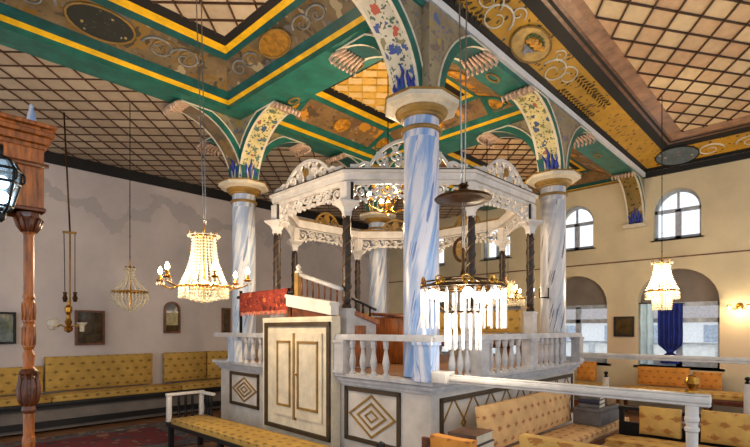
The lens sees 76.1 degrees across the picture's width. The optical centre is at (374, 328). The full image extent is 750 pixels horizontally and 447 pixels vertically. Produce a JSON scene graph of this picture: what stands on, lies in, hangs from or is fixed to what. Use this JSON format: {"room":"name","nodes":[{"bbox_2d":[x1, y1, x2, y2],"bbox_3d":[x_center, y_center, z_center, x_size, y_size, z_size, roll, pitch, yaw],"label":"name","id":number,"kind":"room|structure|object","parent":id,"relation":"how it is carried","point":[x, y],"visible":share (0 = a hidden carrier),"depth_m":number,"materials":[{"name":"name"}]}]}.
{"room":"house of worship","nodes":[
{"label":"house of worship","id":0,"kind":"room"},
{"bbox_2d":[0,0,364,104],"bbox_3d":[-3.051,-3.300,3.482,2.980,0.341,6.050,0,0,43],"label":"ceiling","id":1,"kind":"structure","parent":0,"point":[149,38],"depth_m":5.36,"materials":[{"name":"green paint"}]},
{"bbox_2d":[156,0,250,302],"bbox_3d":[-1.785,-1.846,5.000,0.989,3.208,0.869,0,0,-2],"label":"crystal chandelier","id":2,"kind":"object","parent":1,"relation":"hanging from","point":[203,286],"visible":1,"depth_m":4.99,"materials":[{"name":"gold metal"}]},
{"bbox_2d":[0,162,388,396],"bbox_3d":[-4.321,-1.100,9.960,0.300,5.600,14.500,0,0,43],"label":"wall","id":3,"kind":"structure","parent":0,"point":[161,219],"depth_m":9.38,"materials":[{"name":"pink paint"}]},
{"bbox_2d":[0,312,15,343],"bbox_3d":[-6.074,-0.016,7.847,0.055,0.524,0.315,0,0,43],"label":"picture frame","id":4,"kind":"object","parent":3,"relation":"attached to","point":[7,319],"visible":1,"depth_m":7.88,"materials":[{"name":"black metal"}]},
{"bbox_2d":[75,310,104,344],"bbox_3d":[-5.209,-0.023,8.758,0.055,0.631,0.482,0,0,43],"label":"picture frame","id":5,"kind":"object","parent":3,"relation":"attached to","point":[92,332],"visible":1,"depth_m":8.75,"materials":[{"name":"brown wood"}]},
{"bbox_2d":[163,301,180,332],"bbox_3d":[-4.172,-0.242,9.851,0.055,0.648,0.330,0,0,43],"label":"picture frame","id":6,"kind":"object","parent":3,"relation":"attached to","point":[171,311],"visible":1,"depth_m":9.84,"materials":[{"name":"brown wood"}]},
{"bbox_2d":[166,303,177,330],"bbox_3d":[-4.180,-0.242,9.859,0.024,0.578,0.260,0,0,44],"label":"framed print","id":7,"kind":"object","parent":6,"relation":"attached to","point":[171,308],"depth_m":9.85},
{"bbox_2d":[44,151,388,229],"bbox_3d":[-4.373,-2.980,9.664,0.029,0.200,14.000,0,0,43],"label":"trim","id":8,"kind":"structure","parent":3,"relation":"attached to","point":[49,157],"depth_m":9.57,"materials":[{"name":"black paint"}]},
{"bbox_2d":[221,308,230,332],"bbox_3d":[-3.336,-0.168,10.732,0.055,0.605,0.196,0,0,43],"label":"picture frame","id":9,"kind":"object","parent":3,"relation":"attached to","point":[225,312],"visible":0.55,"depth_m":10.72,"materials":[{"name":"brown wood"}]},
{"bbox_2d":[224,310,228,332],"bbox_3d":[-3.344,-0.168,10.739,0.024,0.535,0.126,0,0,44],"label":"framed print","id":10,"kind":"object","parent":9,"relation":"attached to","point":[226,312],"depth_m":10.74},
{"bbox_2d":[0,45,483,228],"bbox_3d":[-3.166,-3.072,8.518,3.370,0.015,14.010,0,0,43],"label":"ceiling","id":11,"kind":"structure","parent":0,"point":[98,120],"depth_m":7.39,"materials":[{"name":"beige wood"}]},
{"bbox_2d":[52,112,82,332],"bbox_3d":[-4.360,-1.502,6.785,0.560,3.117,0.164,0,0,-2],"label":"oil lamp","id":12,"kind":"object","parent":11,"relation":"hanging from","point":[68,328],"visible":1,"depth_m":6.77,"materials":[{"name":"gold metal"}]},
{"bbox_2d":[110,113,148,311],"bbox_3d":[-3.325,-1.634,6.500,0.470,2.852,0.470,0,0,4],"label":"crystal chandelier","id":13,"kind":"object","parent":11,"relation":"hanging from","point":[129,269],"visible":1,"depth_m":6.49,"materials":[{"name":"gold metal"}]},
{"bbox_2d":[0,405,700,446],"bbox_3d":[0.091,1.800,5.428,12.340,0.200,14.000,0,0,43],"label":"floor","id":14,"kind":"structure","parent":0,"point":[633,416],"depth_m":8.35,"materials":[{"name":"red carpet"}]},
{"bbox_2d":[0,112,57,446],"bbox_3d":[-2.917,0.228,2.214,0.400,2.945,2.395,0,0,43],"label":"post","id":15,"kind":"object","parent":14,"relation":"on","point":[25,141],"visible":1,"depth_m":2.92,"materials":[{"name":"brown wood"}]},
{"bbox_2d":[0,144,26,221],"bbox_3d":[-2.065,-0.808,2.626,0.269,0.452,0.207,0,0,18],"label":"lantern","id":16,"kind":"object","parent":15,"relation":"hanging from","point":[11,176],"visible":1,"depth_m":2.60,"materials":[{"name":"clear glass"}]},
{"bbox_2d":[26,104,35,120],"bbox_3d":[-2.136,-1.323,2.979,0.090,0.155,0.090,0,0,43],"label":"finial","id":17,"kind":"object","parent":15,"relation":"on","point":[31,114],"visible":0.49,"depth_m":2.97,"materials":[{"name":"blue paint"}]},
{"bbox_2d":[0,421,209,446],"bbox_3d":[-4.334,1.693,6.801,2.050,0.012,3.500,0,0,43],"label":"rug","id":18,"kind":"object","parent":14,"relation":"on","point":[155,434],"visible":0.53,"depth_m":7.38,"materials":[{"name":"red carpet"}]},
{"bbox_2d":[0,386,220,435],"bbox_3d":[-3.717,1.450,9.869,0.580,0.500,8.600,0,0,43],"label":"upholstered bench","id":19,"kind":"object","parent":14,"relation":"on","point":[74,413],"visible":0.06,"depth_m":8.35,"materials":[{"name":"black paint"}]},
{"bbox_2d":[0,395,18,406],"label":"seat cushion","id":20,"kind":"object","parent":19,"relation":"on","point":[6,401],"depth_m":7.44,"materials":[{"name":"yellow fabric"}]},
{"bbox_2d":[0,366,42,394],"bbox_3d":[-6.218,0.851,7.569,0.168,0.442,1.620,0,0,43],"label":"cushion","id":21,"kind":"object","parent":20,"relation":"on","point":[8,376],"visible":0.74,"depth_m":7.78,"materials":[{"name":"yellow fabric"}]},
{"bbox_2d":[37,394,50,403],"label":"seat cushion","id":22,"kind":"object","parent":19,"relation":"on","point":[43,398],"depth_m":7.77,"materials":[{"name":"yellow fabric"}]},
{"bbox_2d":[44,383,181,401],"bbox_3d":[-4.733,1.141,8.799,0.580,0.112,2.150,0,0,43],"label":"seat cushion","id":23,"kind":"object","parent":19,"relation":"on","point":[152,388],"visible":0.9,"depth_m":8.53,"materials":[{"name":"yellow fabric"}]},
{"bbox_2d":[44,353,152,391],"bbox_3d":[-5.027,0.776,8.823,0.168,0.592,1.780,0,0,43],"label":"cushion","id":24,"kind":"object","parent":23,"relation":"on","point":[61,373],"visible":1,"depth_m":8.69,"materials":[{"name":"yellow fabric"}]},
{"bbox_2d":[170,379,220,389],"bbox_3d":[-3.297,1.141,10.312,0.580,0.112,1.980,0,0,43],"label":"seat cushion","id":25,"kind":"object","parent":19,"relation":"on","point":[198,384],"visible":0.38,"depth_m":9.75,"materials":[{"name":"yellow fabric"}]},
{"bbox_2d":[163,351,205,381],"bbox_3d":[-3.950,0.776,9.959,0.168,0.592,0.890,0,0,43],"label":"cushion","id":26,"kind":"object","parent":25,"relation":"on","point":[177,366],"visible":1,"depth_m":9.87,"materials":[{"name":"yellow fabric"}]},
{"bbox_2d":[206,350,256,378],"bbox_3d":[-3.203,0.776,10.746,0.168,0.592,1.220,0,0,43],"label":"cushion","id":27,"kind":"object","parent":25,"relation":"on","point":[212,370],"visible":0.41,"depth_m":10.36,"materials":[{"name":"yellow fabric"}]},
{"bbox_2d":[165,390,242,446],"bbox_3d":[-1.207,1.300,5.440,4.240,0.800,0.560,0,0,43],"label":"upholstered bench","id":28,"kind":"object","parent":14,"relation":"on","point":[203,400],"visible":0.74,"depth_m":6.71,"materials":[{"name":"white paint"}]},
{"bbox_2d":[171,414,330,446],"bbox_3d":[-1.151,1.250,5.324,4.040,0.097,0.480,0,0,43],"label":"seat cushion","id":29,"kind":"object","parent":28,"relation":"on","point":[240,434],"visible":1,"depth_m":5.61,"materials":[{"name":"yellow fabric"}]},
{"bbox_2d":[212,264,583,446],"bbox_3d":[0.324,0.455,7.170,4.620,2.490,4.152,0,0,43],"label":"platform","id":30,"kind":"object","parent":14,"relation":"on","point":[308,381],"visible":0.85,"depth_m":5.29,"materials":[{"name":"white paint"}]},
{"bbox_2d":[217,178,268,359],"bbox_3d":[-1.987,-0.862,7.262,0.711,2.638,0.711,0,0,43],"label":"column","id":31,"kind":"structure","parent":30,"relation":"on","point":[244,192],"depth_m":7.11,"materials":[{"name":"white stone"}]},
{"bbox_2d":[162,99,248,177],"bbox_3d":[-2.388,-2.620,6.839,0.411,0.901,1.166,0,0,43],"label":"trim","id":32,"kind":"structure","parent":31,"relation":"on","point":[223,129],"depth_m":6.90,"materials":[{"name":"brown paint"}]},
{"bbox_2d":[196,136,233,177],"bbox_3d":[-2.410,-2.620,7.663,1.166,0.901,0.411,0,0,43],"label":"trim","id":33,"kind":"structure","parent":31,"relation":"on","point":[209,142],"depth_m":7.89,"materials":[{"name":"green paint"}]},
{"bbox_2d":[234,100,300,180],"bbox_3d":[-1.564,-2.620,6.861,1.166,0.901,0.411,0,0,43],"label":"trim","id":34,"kind":"structure","parent":31,"relation":"on","point":[256,129],"depth_m":6.93,"materials":[{"name":"beige paint"}]},
{"bbox_2d":[251,132,310,179],"bbox_3d":[-1.585,-2.620,7.685,0.411,0.901,1.166,0,0,43],"label":"trim","id":35,"kind":"structure","parent":31,"relation":"on","point":[276,140],"depth_m":7.61,"materials":[{"name":"green paint"}]},
{"bbox_2d":[240,288,291,315],"bbox_3d":[-1.461,-0.342,6.324,0.095,0.326,1.185,0,0,-44],"label":"draped cloth","id":36,"kind":"object","parent":30,"relation":"hanging from","point":[274,300],"visible":0.99,"depth_m":6.25,"materials":[{"name":"red fabric"}]},
{"bbox_2d":[359,211,396,317],"bbox_3d":[0.049,-0.862,9.190,0.711,2.638,0.711,0,0,43],"label":"column","id":37,"kind":"structure","parent":30,"relation":"on","point":[376,220],"depth_m":9.03,"materials":[{"name":"white stone"}]},
{"bbox_2d":[325,152,383,210],"bbox_3d":[-0.352,-2.620,8.767,0.411,0.901,1.166,0,0,43],"label":"trim","id":38,"kind":"structure","parent":37,"relation":"on","point":[345,159],"depth_m":8.60,"materials":[{"name":"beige paint"}]},
{"bbox_2d":[372,157,403,210],"bbox_3d":[0.472,-2.620,8.788,1.166,0.901,0.411,0,0,43],"label":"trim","id":39,"kind":"structure","parent":37,"relation":"on","point":[391,163],"depth_m":8.96,"materials":[{"name":"beige paint"}]},
{"bbox_2d":[371,313,402,363],"bbox_3d":[0.393,0.117,6.592,0.619,0.683,0.720,0,0,40],"label":"desk","id":40,"kind":"object","parent":30,"relation":"on","point":[390,323],"visible":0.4,"depth_m":6.35,"materials":[{"name":"brown wood"}]},
{"bbox_2d":[264,138,542,369],"bbox_3d":[0.380,-0.834,7.050,3.760,2.582,3.760,0,0,43],"label":"platform canopy","id":41,"kind":"object","parent":30,"relation":"on","point":[521,207],"visible":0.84,"depth_m":5.91,"materials":[{"name":"white paint"}]},
{"bbox_2d":[384,86,459,377],"bbox_3d":[0.451,-0.862,4.659,0.711,2.638,0.711,0,0,43],"label":"column","id":42,"kind":"structure","parent":30,"relation":"on","point":[421,110],"depth_m":4.51,"materials":[{"name":"blue stone"}]},
{"bbox_2d":[328,30,410,90],"bbox_3d":[0.028,-2.620,5.061,1.166,0.901,0.411,0,0,43],"label":"trim","id":43,"kind":"structure","parent":42,"relation":"on","point":[364,47],"depth_m":5.23,"materials":[{"name":"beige paint"}]},
{"bbox_2d":[352,0,422,93],"bbox_3d":[-0.016,-2.620,4.298,0.411,0.901,1.166,0,0,43],"label":"arch","id":44,"kind":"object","parent":42,"relation":"on","point":[396,25],"depth_m":4.47,"materials":[{"name":"beige paint"}]},
{"bbox_2d":[422,1,441,85],"bbox_3d":[0.474,-2.620,4.651,0.284,0.900,0.200,0,0,43],"label":"trim","id":45,"kind":"structure","parent":42,"relation":"on","point":[431,15],"depth_m":4.53,"materials":[{"name":"beige paint"}]},
{"bbox_2d":[437,12,498,87],"bbox_3d":[0.852,-2.620,5.082,0.411,0.901,1.166,0,0,43],"label":"trim","id":46,"kind":"structure","parent":42,"relation":"on","point":[476,51],"depth_m":4.88,"materials":[{"name":"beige paint"}]},
{"bbox_2d":[439,341,521,359],"bbox_3d":[1.130,0.319,7.902,2.600,0.280,0.420,0,0,43],"label":"bench","id":47,"kind":"object","parent":30,"relation":"on","point":[442,343],"visible":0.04,"depth_m":7.03,"materials":[{"name":"brown wood"}]},
{"bbox_2d":[439,333,514,340],"bbox_3d":[1.123,0.120,7.895,2.550,0.112,0.400,0,0,43],"label":"seat cushion","id":48,"kind":"object","parent":47,"relation":"on","point":[439,333],"visible":0.06,"depth_m":7.46,"materials":[{"name":"yellow fabric"}]},
{"bbox_2d":[439,312,443,331],"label":"cushion","id":49,"kind":"object","parent":48,"relation":"on","point":[441,329],"depth_m":8.03,"materials":[{"name":"yellow fabric"}]},
{"bbox_2d":[451,314,460,331],"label":"cushion","id":50,"kind":"object","parent":48,"relation":"on","point":[458,315],"depth_m":7.81,"materials":[{"name":"yellow fabric"}]},
{"bbox_2d":[482,310,520,332],"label":"cushion","id":51,"kind":"object","parent":48,"relation":"on","point":[513,321],"depth_m":7.21,"materials":[{"name":"yellow fabric"}]},
{"bbox_2d":[525,169,581,361],"bbox_3d":[2.557,-0.862,6.879,0.711,2.638,0.711,0,0,43],"label":"column","id":52,"kind":"structure","parent":30,"relation":"on","point":[552,184],"depth_m":6.73,"materials":[{"name":"grey stone"}]},
{"bbox_2d":[476,120,547,171],"bbox_3d":[2.134,-2.620,7.280,1.166,0.901,0.411,0,0,43],"label":"trim","id":53,"kind":"structure","parent":52,"relation":"on","point":[520,130],"depth_m":7.15,"materials":[{"name":"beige paint"}]},
{"bbox_2d":[501,84,564,171],"bbox_3d":[2.156,-2.620,6.456,0.411,0.901,1.166,0,0,43],"label":"trim","id":54,"kind":"structure","parent":52,"relation":"on","point":[544,119],"depth_m":6.58,"materials":[{"name":"beige paint"}]},
{"bbox_2d":[564,112,595,168],"bbox_3d":[2.959,-2.620,7.302,0.411,0.901,1.166,0,0,43],"label":"trim","id":55,"kind":"structure","parent":52,"relation":"on","point":[573,131],"depth_m":6.96,"materials":[{"name":"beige paint"}]},
{"bbox_2d":[422,436,429,446],"bbox_3d":[0.726,1.260,2.871,1.600,0.880,0.665,0,0,43],"label":"upholstered bench","id":56,"kind":"object","parent":14,"relation":"on","point":[425,440],"visible":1,"depth_m":3.62,"materials":[{"name":"brown wood"}]},
{"bbox_2d":[430,433,476,446],"bbox_3d":[0.536,0.940,3.296,0.330,0.390,0.168,0,0,43],"label":"cushion","id":57,"kind":"object","parent":56,"relation":"on","point":[436,439],"visible":1,"depth_m":3.27,"materials":[{"name":"orange fabric"}]},
{"bbox_2d":[519,433,609,446],"bbox_3d":[1.109,0.890,2.752,0.560,0.490,0.168,0,0,43],"label":"cushion","id":58,"kind":"object","parent":56,"relation":"on","point":[526,439],"visible":1,"depth_m":2.81,"materials":[{"name":"yellow fabric"}]},
{"bbox_2d":[431,370,711,446],"bbox_3d":[1.252,0.987,3.499,1.990,1.427,0.140,0,0,43],"label":"rail","id":59,"kind":"object","parent":14,"relation":"on","point":[692,400],"visible":1,"depth_m":3.15,"materials":[{"name":"paint"}]},
{"bbox_2d":[589,429,618,444],"bbox_3d":[1.915,1.480,5.214,0.560,0.440,3.700,0,0,43],"label":"upholstered bench","id":60,"kind":"object","parent":14,"relation":"on","point":[601,440],"visible":0.02,"depth_m":5.62,"materials":[{"name":"brown wood"}]},
{"bbox_2d":[509,417,628,446],"bbox_3d":[2.007,1.199,5.195,0.400,0.112,3.500,0,0,43],"label":"seat cushion","id":61,"kind":"object","parent":60,"relation":"on","point":[573,431],"visible":0.43,"depth_m":5.40,"materials":[{"name":"beige fabric"}]},
{"bbox_2d":[475,392,571,446],"bbox_3d":[1.661,0.916,5.123,0.157,0.425,2.120,0,0,42],"label":"cushion","id":62,"kind":"object","parent":61,"relation":"on","point":[538,412],"visible":0.77,"depth_m":4.85,"materials":[{"name":"beige fabric"}]},
{"bbox_2d":[572,404,619,426],"bbox_3d":[2.725,1.038,5.893,0.632,0.200,0.332,0,0,-45],"label":"storage box","id":63,"kind":"object","parent":61,"relation":"on","point":[608,414],"visible":0.72,"depth_m":5.70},
{"bbox_2d":[578,403,604,408],"bbox_3d":[2.621,0.913,5.784,0.240,0.045,0.260,0,0,41],"label":"book","id":64,"kind":"object","parent":63,"relation":"on","point":[579,404],"visible":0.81,"depth_m":5.69,"materials":[{"name":"beige paint"}]},
{"bbox_2d":[578,398,605,404],"bbox_3d":[2.621,0.865,5.784,0.240,0.050,0.250,0,0,41],"label":"book","id":65,"kind":"object","parent":64,"relation":"on","point":[586,401],"visible":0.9,"depth_m":5.70,"materials":[{"name":"beige paint"}]},
{"bbox_2d":[579,396,604,399],"bbox_3d":[2.628,0.819,5.791,0.240,0.040,0.240,0,0,41],"label":"book","id":66,"kind":"object","parent":65,"relation":"on","point":[580,397],"visible":0.63,"depth_m":5.70,"materials":[{"name":"beige paint"}]},
{"bbox_3d":[0.794,1.076,3.975,0.300,0.117,0.344,0,0,39],"label":"book","id":67,"kind":"object","parent":61,"relation":"on","visible":0},
{"bbox_2d":[477,439,493,446],"bbox_3d":[0.794,0.972,3.975,0.280,0.090,0.328,0,0,39],"label":"book","id":68,"kind":"object","parent":67,"relation":"on","point":[489,443],"visible":0.21,"depth_m":3.94,"materials":[{"name":"paper"}]},
{"bbox_2d":[448,426,492,445],"bbox_3d":[0.794,0.885,3.975,0.260,0.081,0.312,0,0,39],"label":"book","id":69,"kind":"object","parent":68,"relation":"on","point":[482,435],"visible":0.64,"depth_m":3.91,"materials":[{"name":"beige paint"}]},
{"bbox_2d":[603,371,608,386],"bbox_3d":[4.616,1.270,9.571,0.100,0.860,0.100,0,0,43],"label":"end post","id":70,"kind":"object","parent":14,"relation":"on","point":[605,378],"visible":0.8,"depth_m":9.53,"materials":[{"name":"white paint"}]},
{"bbox_2d":[580,352,749,363],"bbox_3d":[3.964,1.016,5.819,2.860,1.368,0.100,0,0,43],"label":"rail","id":71,"kind":"object","parent":14,"relation":"on","point":[705,359],"visible":1,"depth_m":6.02,"materials":[{"name":"paint"}]},
{"bbox_2d":[604,405,735,446],"bbox_3d":[3.379,1.300,4.796,1.900,0.800,0.610,0,0,43],"label":"pew","id":72,"kind":"object","parent":14,"relation":"on","point":[628,428],"visible":0.2,"depth_m":5.51,"materials":[{"name":"brown wood"}]},
{"bbox_2d":[605,434,713,446],"bbox_3d":[3.300,1.224,4.713,1.850,0.102,0.360,0,0,43],"label":"seat cushion","id":73,"kind":"object","parent":72,"relation":"on","point":[616,440],"visible":0.94,"depth_m":5.05,"materials":[{"name":"yellow fabric"}]},
{"bbox_2d":[639,405,681,438],"bbox_3d":[3.112,1.012,5.228,0.396,0.305,0.154,0,0,43],"label":"cushion","id":74,"kind":"object","parent":72,"relation":"on","point":[665,422],"visible":1,"depth_m":5.17,"materials":[{"name":"yellow fabric"}]},
{"bbox_2d":[701,410,749,446],"bbox_3d":[3.535,1.002,4.828,0.411,0.325,0.154,0,0,43],"label":"cushion","id":75,"kind":"object","parent":72,"relation":"on","point":[724,428],"visible":1,"depth_m":4.77,"materials":[{"name":"yellow fabric"}]},
{"bbox_2d":[616,399,742,412],"bbox_3d":[6.081,1.470,8.732,3.000,0.460,0.600,0,0,43],"label":"upholstered bench","id":76,"kind":"object","parent":14,"relation":"on","point":[714,401],"visible":0.09,"depth_m":8.38,"materials":[{"name":"brown wood"}]},
{"bbox_2d":[619,385,687,392],"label":"seat cushion","id":77,"kind":"object","parent":76,"relation":"on","point":[659,388],"depth_m":9.19,"materials":[{"name":"yellow fabric"}]},
{"bbox_2d":[638,366,689,387],"bbox_3d":[5.660,0.932,9.408,0.878,0.365,0.182,0,0,43],"label":"cushion","id":78,"kind":"object","parent":77,"relation":"on","point":[647,375],"visible":0.86,"depth_m":9.35,"materials":[{"name":"orange fabric"}]},
{"bbox_2d":[698,389,742,401],"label":"seat cushion","id":79,"kind":"object","parent":76,"relation":"on","point":[727,395],"depth_m":8.36,"materials":[{"name":"yellow fabric"}]},
{"bbox_2d":[693,371,721,389],"bbox_3d":[6.185,0.958,8.909,0.440,0.315,0.182,0,0,43],"label":"cushion","id":80,"kind":"object","parent":79,"relation":"on","point":[708,380],"visible":0.76,"depth_m":8.82,"materials":[{"name":"orange fabric"}]},
{"bbox_2d":[743,377,749,413],"bbox_3d":[6.243,1.250,8.027,0.100,0.900,0.100,0,0,43],"label":"end post","id":81,"kind":"object","parent":14,"relation":"on","point":[746,387],"visible":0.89,"depth_m":8.00,"materials":[{"name":"white paint"}]},
{"bbox_3d":[4.122,1.470,10.591,1.900,0.460,0.600,0,0,44],"label":"upholstered bench","id":82,"kind":"object","parent":14,"relation":"on","visible":0},
{"bbox_2d":[574,380,602,385],"bbox_3d":[4.095,1.179,10.562,1.850,0.112,0.550,0,0,43],"label":"seat cushion","id":83,"kind":"object","parent":82,"relation":"on","point":[575,381],"visible":0.19,"depth_m":10.05,"materials":[{"name":"yellow fabric"}]},
{"bbox_2d":[577,361,596,380],"bbox_3d":[4.601,0.907,10.413,0.391,0.415,0.182,0,0,43],"label":"cushion","id":84,"kind":"object","parent":83,"relation":"on","point":[587,370],"visible":0.88,"depth_m":10.32,"materials":[{"name":"orange fabric"}]},
{"bbox_2d":[279,59,520,160],"bbox_3d":[0.270,-3.300,6.981,2.980,0.341,2.500,0,0,43],"label":"ceiling","id":85,"kind":"structure","parent":0,"point":[333,115],"depth_m":7.33,"materials":[{"name":"paint"}]},
{"bbox_2d":[365,73,403,215],"bbox_3d":[0.171,-2.473,6.300,0.500,1.974,0.496,0,0,26],"label":"brass chandelier","id":86,"kind":"object","parent":85,"relation":"hanging from","point":[388,205],"visible":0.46,"depth_m":6.30,"materials":[{"name":"brown metal"}]},
{"bbox_2d":[439,138,617,203],"bbox_3d":[2.831,-3.300,9.680,2.980,0.341,4.040,0,0,43],"label":"ceiling","id":87,"kind":"structure","parent":0,"point":[517,152],"depth_m":9.75,"materials":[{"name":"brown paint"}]},
{"bbox_2d":[482,272,534,305],"bbox_3d":[2.305,-1.786,8.300,0.909,2.828,0.904,0,0,21],"label":"crystal chandelier","id":88,"kind":"object","parent":87,"relation":"hanging from","point":[511,297],"visible":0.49,"depth_m":8.29,"materials":[{"name":"gold metal"}]},
{"bbox_2d":[389,158,749,413],"bbox_3d":[5.054,-1.100,10.658,12.340,5.600,0.420,0,0,43],"label":"wall","id":89,"kind":"structure","parent":0,"point":[723,190],"depth_m":9.93,"materials":[{"name":"beige paint"}]},
{"bbox_2d":[0,20,497,210],"bbox_3d":[-1.671,-3.333,7.376,0.380,0.535,13.600,0,0,43],"label":"ceiling beam","id":90,"kind":"structure","parent":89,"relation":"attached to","point":[11,36],"depth_m":5.81,"materials":[{"name":"green paint"}]},
{"bbox_2d":[439,239,444,265],"bbox_3d":[1.693,-2.285,13.696,0.920,1.030,0.200,0,0,43],"label":"window","id":91,"kind":"structure","parent":89,"relation":"in","point":[441,255],"depth_m":13.59,"materials":[{"name":"white glass"}]},
{"bbox_2d":[439,291,451,353],"bbox_3d":[1.734,-0.200,13.740,1.560,2.000,0.320,0,0,43],"label":"window","id":92,"kind":"structure","parent":89,"relation":"in","point":[444,351],"depth_m":13.60,"materials":[{"name":"white glass"}]},
{"bbox_2d":[479,230,511,261],"bbox_3d":[3.143,-2.285,12.319,0.920,1.030,0.200,0,0,43],"label":"window","id":93,"kind":"structure","parent":89,"relation":"in","point":[491,251],"depth_m":12.46,"materials":[{"name":"white glass"}]},
{"bbox_2d":[479,286,520,356],"bbox_3d":[3.185,-0.200,12.363,1.560,2.000,0.320,0,0,43],"label":"window","id":94,"kind":"structure","parent":89,"relation":"in","point":[513,304],"depth_m":12.16,"materials":[{"name":"white glass"}]},
{"bbox_2d":[413,0,644,178],"bbox_3d":[0.766,-3.316,5.064,0.380,0.568,13.600,0,0,43],"label":"trim","id":95,"kind":"structure","parent":89,"relation":"attached to","point":[507,76],"depth_m":6.05,"materials":[{"name":"green paint"}]},
{"bbox_2d":[505,181,618,204],"bbox_3d":[4.221,-3.160,11.131,3.000,0.080,0.039,0,0,43],"label":"trim","id":96,"kind":"structure","parent":89,"relation":"attached to","point":[584,188],"depth_m":10.57,"materials":[{"name":"paint"}]},
{"bbox_2d":[389,250,749,282],"bbox_3d":[4.903,-1.427,10.498,12.340,0.025,0.019,0,0,43],"label":"trim","id":97,"kind":"structure","parent":89,"relation":"attached to","point":[740,250],"depth_m":10.02,"materials":[{"name":"metal"}]},
{"bbox_2d":[566,207,595,251],"bbox_3d":[4.594,-2.285,10.943,0.920,1.030,0.200,0,0,43],"label":"window","id":98,"kind":"structure","parent":89,"relation":"in","point":[579,220],"depth_m":10.94,"materials":[{"name":"white glass"}]},
{"bbox_2d":[566,277,610,365],"bbox_3d":[4.636,-0.200,10.986,1.560,2.000,0.320,0,0,43],"label":"window","id":99,"kind":"structure","parent":89,"relation":"in","point":[586,302],"depth_m":10.90,"materials":[{"name":"white glass"}]},
{"bbox_2d":[614,316,633,336],"bbox_3d":[5.261,-0.053,10.127,0.390,0.423,0.055,0,0,43],"label":"picture frame","id":100,"kind":"object","parent":89,"relation":"attached to","point":[624,325],"visible":1,"depth_m":10.12,"materials":[{"name":"black metal"}]},
{"bbox_2d":[616,318,631,334],"bbox_3d":[5.268,-0.053,10.135,0.320,0.353,0.024,0,0,44],"label":"framed print","id":101,"kind":"object","parent":100,"relation":"attached to","point":[623,325],"depth_m":10.12},
{"bbox_2d":[611,170,645,224],"bbox_3d":[5.118,-2.620,9.650,0.411,0.900,0.979,0,0,43],"label":"trim","id":102,"kind":"structure","parent":89,"relation":"attached to","point":[632,184],"depth_m":9.83,"materials":[{"name":"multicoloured paint"}]},
{"bbox_2d":[623,222,646,229],"bbox_3d":[5.391,-2.135,9.938,0.420,0.070,0.159,0,0,43],"label":"trim","id":103,"kind":"structure","parent":89,"relation":"attached to","point":[644,224],"depth_m":9.90,"materials":[{"name":"beige paint"}]},
{"bbox_2d":[653,189,703,241],"bbox_3d":[6.045,-2.285,9.566,0.920,1.030,0.200,0,0,43],"label":"window","id":104,"kind":"structure","parent":89,"relation":"in","point":[680,209],"depth_m":9.60,"materials":[{"name":"white glass"}]},
{"bbox_2d":[634,269,724,371],"bbox_3d":[6.086,-0.200,9.610,1.560,2.000,0.320,0,0,43],"label":"window","id":105,"kind":"structure","parent":89,"relation":"in","point":[700,296],"depth_m":9.50,"materials":[{"name":"white glass"}]},
{"bbox_2d":[639,303,654,363],"bbox_3d":[5.640,0.095,9.945,0.310,1.270,0.082,0,0,43],"label":"curtain","id":106,"kind":"object","parent":105,"relation":"hanging from","point":[646,309],"visible":0.91,"depth_m":9.93,"materials":[{"name":"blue fabric"}]},
{"bbox_2d":[656,303,684,363],"bbox_3d":[5.968,0.090,9.688,0.500,1.220,0.160,0,0,43],"label":"curtain","id":107,"kind":"object","parent":105,"relation":"hanging from","point":[670,319],"visible":0.95,"depth_m":9.68,"materials":[{"name":"blue fabric"}]},
{"bbox_2d":[643,152,749,178],"bbox_3d":[7.446,-3.165,8.064,5.300,0.130,0.049,0,0,43],"label":"trim","id":108,"kind":"structure","parent":89,"relation":"attached to","point":[746,155],"depth_m":9.20,"materials":[{"name":"black paint"}]},
{"bbox_2d":[727,303,749,309],"bbox_3d":[6.640,-0.415,8.733,0.356,0.128,0.190,0,0,43],"label":"wall sconce","id":109,"kind":"object","parent":89,"relation":"attached to","point":[739,305],"visible":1,"depth_m":8.77,"materials":[{"name":"gold metal"}]},
{"bbox_2d":[442,0,749,172],"bbox_3d":[2.775,-3.350,3.143,5.300,0.301,13.580,0,0,43],"label":"ceiling","id":110,"kind":"structure","parent":0,"point":[615,66],"depth_m":6.19,"materials":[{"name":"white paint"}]},
{"bbox_2d":[420,0,507,349],"bbox_3d":[0.680,-1.570,3.700,0.660,3.460,0.678,0,0,43],"label":"chandelier","id":111,"kind":"object","parent":110,"relation":"hanging from","point":[464,197],"visible":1,"depth_m":3.61,"materials":[{"name":"glass"}]},
{"bbox_2d":[645,105,679,309],"bbox_3d":[4.290,-1.870,7.160,0.455,3.220,0.455,0,0,-1],"label":"crystal chandelier","id":112,"kind":"object","parent":110,"relation":"hanging from","point":[662,290],"visible":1,"depth_m":7.15,"materials":[{"name":"clear glass"}]},
{"bbox_3d":[0.086,-3.775,5.640,12.640,0.250,14.700,0,0,44],"label":"ceiling","id":113,"kind":"structure","parent":0,"visible":0},
{"bbox_2d":[228,20,382,116],"bbox_3d":[-0.780,-3.321,5.875,2.980,0.558,0.550,0,0,43],"label":"ceiling beam","id":114,"kind":"structure","parent":113,"relation":"attached to","point":[313,74],"depth_m":5.90,"materials":[{"name":"green paint"}]},
{"bbox_2d":[378,113,524,164],"bbox_3d":[1.285,-3.330,8.052,2.980,0.540,0.450,0,0,43],"label":"trim","id":115,"kind":"structure","parent":113,"relation":"attached to","point":[451,144],"depth_m":7.72,"materials":[{"name":"green paint"}]},
{"bbox_2d":[453,237,466,262],"bbox_3d":[1.435,-2.145,7.900,0.310,2.110,0.030,0,0,0],"label":"medallion","id":116,"kind":"object","parent":115,"relation":"hanging from","point":[457,240],"visible":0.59,"depth_m":7.88,"materials":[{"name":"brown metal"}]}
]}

